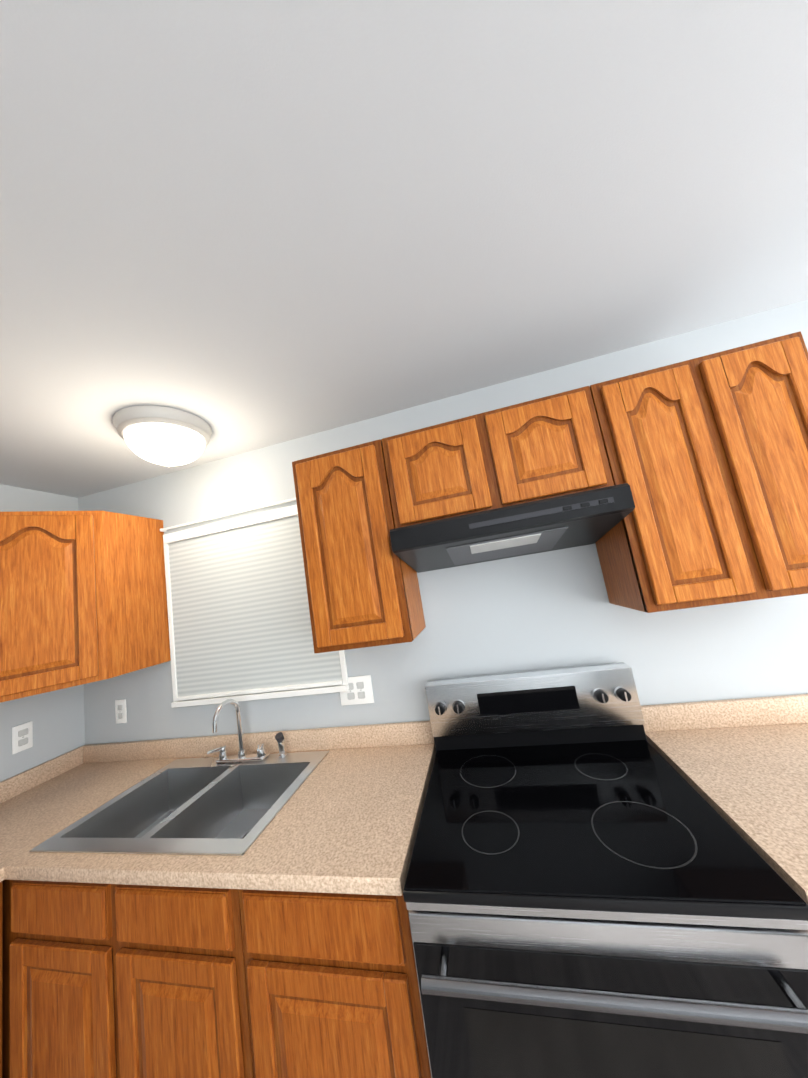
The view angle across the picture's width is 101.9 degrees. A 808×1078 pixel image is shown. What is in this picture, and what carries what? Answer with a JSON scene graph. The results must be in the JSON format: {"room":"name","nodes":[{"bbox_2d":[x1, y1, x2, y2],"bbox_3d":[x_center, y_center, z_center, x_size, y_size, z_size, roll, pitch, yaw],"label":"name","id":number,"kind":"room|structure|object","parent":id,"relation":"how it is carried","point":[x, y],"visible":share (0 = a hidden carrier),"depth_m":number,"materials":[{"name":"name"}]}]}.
{"room":"kitchen","nodes":[
{"label":"kitchen","id":0,"kind":"room"},
{"bbox_2d":[0,484,84,781],"bbox_3d":[-2.271,0.750,-0.109,0.100,2.400,4.200,-11,-8,12],"label":"wall","id":1,"kind":"structure","parent":0,"point":[56,717],"depth_m":1.68,"materials":[{"name":"grey paint"}]},
{"bbox_2d":[12,721,32,754],"bbox_3d":[-1.819,0.947,1.565,0.010,0.120,0.072,-11,-8,12],"label":"outlet","id":2,"kind":"object","parent":1,"relation":"attached to","point":[22,737],"visible":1,"depth_m":1.56,"materials":[{"name":"white plastic"}]},
{"bbox_2d":[0,0,807,497],"bbox_3d":[-0.207,-0.900,-0.425,4.800,0.100,4.200,-11,-8,12],"label":"ceiling","id":3,"kind":"structure","parent":0,"point":[240,226],"depth_m":0.71,"materials":[{"name":"white paint"}]},
{"bbox_2d":[112,405,211,466],"bbox_3d":[-1.001,-0.390,1.387,0.341,0.178,0.341,-11,-8,12],"label":"flush-mount ceiling light","id":4,"kind":"object","parent":3,"relation":"attached to","point":[166,436],"visible":1,"depth_m":1.29,"materials":[{"name":"white painted metal"},{"name":"frosted white glass"}]},
{"bbox_2d":[78,299,807,744],"bbox_3d":[0.495,0.506,1.391,4.700,2.400,0.100,-11,-8,12],"label":"wall","id":5,"kind":"structure","parent":0,"point":[544,611],"depth_m":1.40,"materials":[{"name":"grey paint"}]},
{"bbox_2d":[0,511,170,702],"bbox_3d":[-1.637,0.292,1.532,0.611,0.755,0.611,-11,-8,12],"label":"upper cabinet","id":6,"kind":"object","parent":5,"relation":"attached to","point":[83,597],"visible":1,"depth_m":1.41,"materials":[{"name":"brown wood"}]},
{"bbox_2d":[115,699,126,723],"bbox_3d":[-1.515,0.923,1.753,0.072,0.120,0.010,-11,-8,12],"label":"outlet","id":7,"kind":"object","parent":5,"relation":"attached to","point":[121,711],"visible":1,"depth_m":1.75,"materials":[{"name":"white plastic"}]},
{"bbox_2d":[163,505,348,707],"bbox_3d":[-0.783,0.330,1.635,0.965,0.900,0.025,-11,-8,12],"label":"window","id":8,"kind":"structure","parent":5,"relation":"in","point":[344,687],"depth_m":1.65,"materials":[{"name":"white"}]},
{"bbox_2d":[160,498,342,700],"bbox_3d":[-0.784,0.299,1.633,0.967,0.902,0.032,-11,-8,12],"label":"window blind","id":9,"kind":"object","parent":8,"relation":"attached to","point":[241,616],"visible":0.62,"depth_m":1.64,"materials":[{"name":"white plastic"}]},
{"bbox_2d":[340,675,373,705],"bbox_3d":[-0.217,0.683,1.478,0.158,0.120,0.010,-11,-8,12],"label":"outlet","id":10,"kind":"object","parent":5,"relation":"attached to","point":[360,691],"visible":0.94,"depth_m":1.47,"materials":[{"name":"white plastic"}]},
{"bbox_2d":[292,439,425,652],"bbox_3d":[-0.181,0.037,1.371,0.378,0.755,0.322,-11,-8,12],"label":"upper cabinet","id":11,"kind":"object","parent":5,"relation":"attached to","point":[362,585],"visible":1,"depth_m":1.22,"materials":[{"name":"brown wood"}]},
{"bbox_2d":[381,386,613,527],"bbox_3d":[0.326,-0.257,1.283,0.734,0.362,0.322,-11,-8,12],"label":"upper cabinet","id":12,"kind":"object","parent":5,"relation":"attached to","point":[550,446],"visible":0.98,"depth_m":1.12,"materials":[{"name":"brown wood"}]},
{"bbox_2d":[390,483,634,572],"bbox_3d":[0.357,-0.007,1.209,0.730,0.150,0.406,-11,-8,12],"label":"range hood","id":13,"kind":"object","parent":12,"relation":"attached to","point":[589,517],"visible":1,"depth_m":1.06,"materials":[{"name":"black metal"}]},
{"bbox_2d":[590,331,807,612],"bbox_3d":[0.993,-0.184,1.123,0.582,0.755,0.322,-11,-8,12],"label":"upper cabinet","id":14,"kind":"object","parent":5,"relation":"attached to","point":[707,456],"visible":1,"depth_m":0.98,"materials":[{"name":"brown wood"}]},
{"bbox_3d":[0.186,1.547,-0.750,4.800,0.100,4.200,-11,-8,12],"label":"floor","id":15,"kind":"structure","parent":0,"visible":0},
{"bbox_2d":[0,881,2,1077],"bbox_3d":[-1.545,1.540,0.843,0.617,0.874,0.436,-11,-8,12],"label":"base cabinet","id":16,"kind":"object","parent":15,"relation":"on","point":[1,943],"visible":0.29,"depth_m":1.02,"materials":[{"name":"brown wood"}]},
{"bbox_2d":[2,880,81,1077],"bbox_3d":[-0.897,1.489,1.244,0.481,0.874,0.616,-11,-8,12],"label":"base cabinet","id":17,"kind":"object","parent":15,"relation":"on","point":[42,1004],"depth_m":0.99,"materials":[{"name":"brown wood"}]},
{"bbox_2d":[0,745,163,812],"bbox_3d":[-1.491,1.092,1.397,0.660,0.123,0.420,-11,-8,12],"label":"countertop","id":18,"kind":"structure","parent":17,"relation":"on","point":[42,787],"depth_m":1.58,"materials":[{"name":"beige laminate"}]},
{"bbox_2d":[0,721,435,895],"bbox_3d":[-0.877,0.977,1.267,1.935,0.124,0.660,-11,-8,12],"label":"countertop","id":19,"kind":"structure","parent":17,"relation":"on","point":[346,819],"depth_m":1.03,"materials":[{"name":"beige laminate"}]},
{"bbox_2d":[29,751,328,855],"bbox_3d":[-0.772,1.063,1.255,0.819,0.165,0.545,-11,-8,12],"label":"double-bowl sink","id":20,"kind":"object","parent":19,"relation":"in","point":[200,806],"visible":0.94,"depth_m":1.31,"materials":[{"name":"silver metal"}]},
{"bbox_2d":[207,699,286,762],"bbox_3d":[-0.727,0.850,1.440,0.359,0.285,0.178,-11,-8,12],"label":"chrome faucet","id":21,"kind":"object","parent":19,"relation":"on","point":[261,754],"visible":1,"depth_m":1.48,"materials":[{"name":"silver metal"}]},
{"bbox_2d":[78,883,253,1077],"bbox_3d":[-0.568,1.427,1.175,0.502,0.874,0.616,-11,-8,12],"label":"base cabinet","id":22,"kind":"object","parent":15,"relation":"on","point":[118,981],"depth_m":0.90,"materials":[{"name":"brown wood"}]},
{"bbox_2d":[239,889,430,1077],"bbox_3d":[-0.097,1.338,1.075,0.475,0.874,0.617,-11,-8,12],"label":"base cabinet","id":23,"kind":"object","parent":15,"relation":"on","point":[332,985],"visible":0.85,"depth_m":0.80,"materials":[{"name":"brown wood"}]},
{"bbox_2d":[403,662,807,1077],"bbox_3d":[0.475,1.070,0.894,0.756,1.172,0.700,-11,-8,12],"label":"electric range","id":24,"kind":"object","parent":15,"relation":"on","point":[596,885],"visible":1,"depth_m":0.68,"materials":[{"name":"black glass"}]},
{"bbox_3d":[1.173,1.099,0.806,0.572,0.874,0.617,-11,-8,12],"label":"base cabinet","id":25,"kind":"object","parent":15,"relation":"on","visible":0},
{"bbox_2d":[641,694,807,903],"bbox_3d":[1.090,0.608,0.862,0.576,0.124,0.637,-11,-8,12],"label":"countertop","id":26,"kind":"structure","parent":25,"relation":"on","point":[740,766],"depth_m":0.97,"materials":[{"name":"beige laminate"}]}
]}

